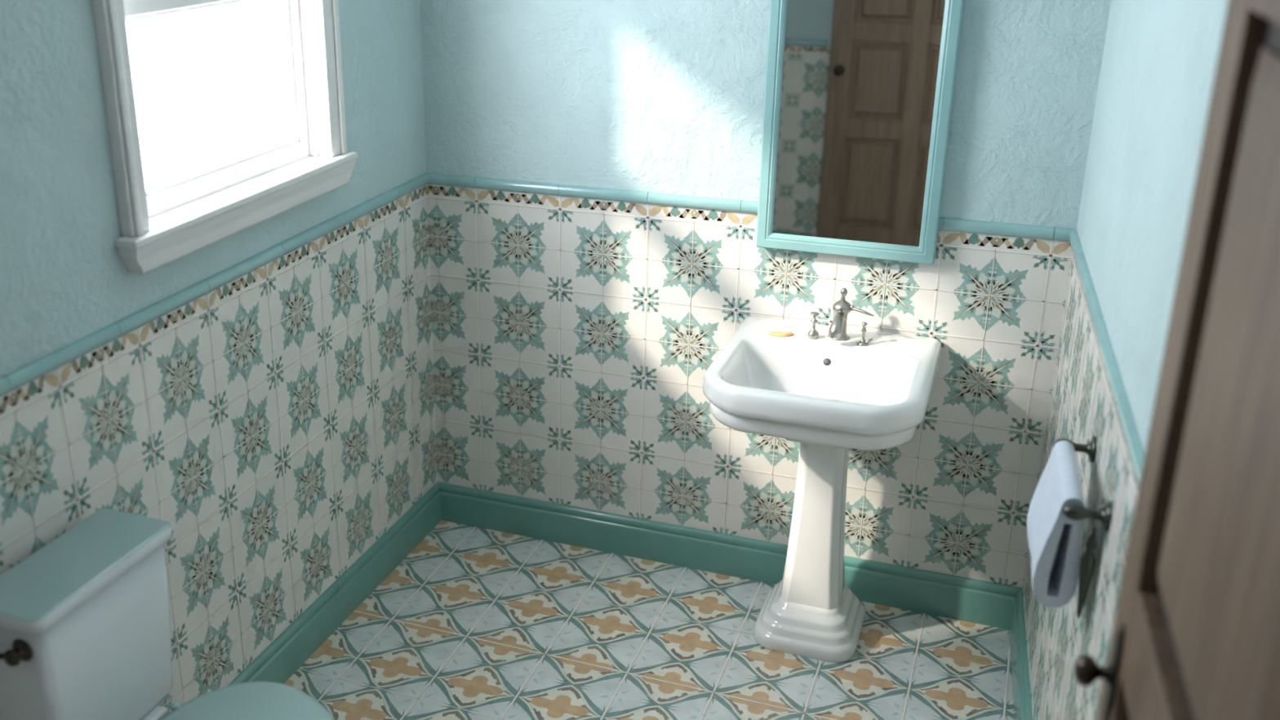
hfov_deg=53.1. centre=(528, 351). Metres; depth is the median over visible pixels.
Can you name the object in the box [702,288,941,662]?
pedestal sink
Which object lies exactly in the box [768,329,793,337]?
soap bar
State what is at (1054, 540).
hand towel
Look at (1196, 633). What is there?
door
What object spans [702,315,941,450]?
basin
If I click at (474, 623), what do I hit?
floor
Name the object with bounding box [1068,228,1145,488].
trim
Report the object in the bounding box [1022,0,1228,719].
wall
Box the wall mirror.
[755,0,964,264]
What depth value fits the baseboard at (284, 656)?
3.56 m
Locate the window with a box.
[92,0,357,274]
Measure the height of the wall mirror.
0.980 m
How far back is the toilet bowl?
2.51 m
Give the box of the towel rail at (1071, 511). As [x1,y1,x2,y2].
[1053,435,1111,618]
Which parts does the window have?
sash, sill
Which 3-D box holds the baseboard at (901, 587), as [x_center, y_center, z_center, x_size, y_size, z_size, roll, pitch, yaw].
[0.524,0.593,3.802,1.770,0.127,0.020,8,23,21]
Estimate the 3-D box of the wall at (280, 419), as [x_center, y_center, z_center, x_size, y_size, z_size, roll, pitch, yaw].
[-0.997,-0.042,2.248,0.121,2.450,3.420,8,23,21]
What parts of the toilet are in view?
flush lever, tank lid, tank, seat lid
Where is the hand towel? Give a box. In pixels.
[1026,440,1084,607]
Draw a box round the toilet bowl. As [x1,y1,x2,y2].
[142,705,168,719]
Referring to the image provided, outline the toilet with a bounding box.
[0,508,334,719]
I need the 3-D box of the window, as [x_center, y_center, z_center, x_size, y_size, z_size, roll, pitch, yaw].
[-0.682,-0.775,2.737,0.172,1.016,0.887,8,23,21]
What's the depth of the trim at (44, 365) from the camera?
2.73 m
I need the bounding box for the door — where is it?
[1073,0,1279,719]
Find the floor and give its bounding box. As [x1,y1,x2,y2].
[284,520,1013,719]
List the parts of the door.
knob, lock plate, raised panel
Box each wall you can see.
[0,0,437,712]
[419,0,1111,587]
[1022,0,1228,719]
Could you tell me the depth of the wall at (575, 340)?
3.50 m
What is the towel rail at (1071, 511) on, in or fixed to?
attached to the wall at (1160, 57)
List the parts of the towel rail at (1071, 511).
wall post, wall post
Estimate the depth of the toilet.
2.35 m
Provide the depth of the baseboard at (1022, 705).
3.22 m
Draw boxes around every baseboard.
[227,482,441,685]
[437,481,1021,629]
[1008,587,1032,719]
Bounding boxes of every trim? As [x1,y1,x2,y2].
[0,172,428,396]
[426,173,1074,241]
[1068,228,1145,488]
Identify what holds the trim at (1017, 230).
attached to the wall at (575, 340)

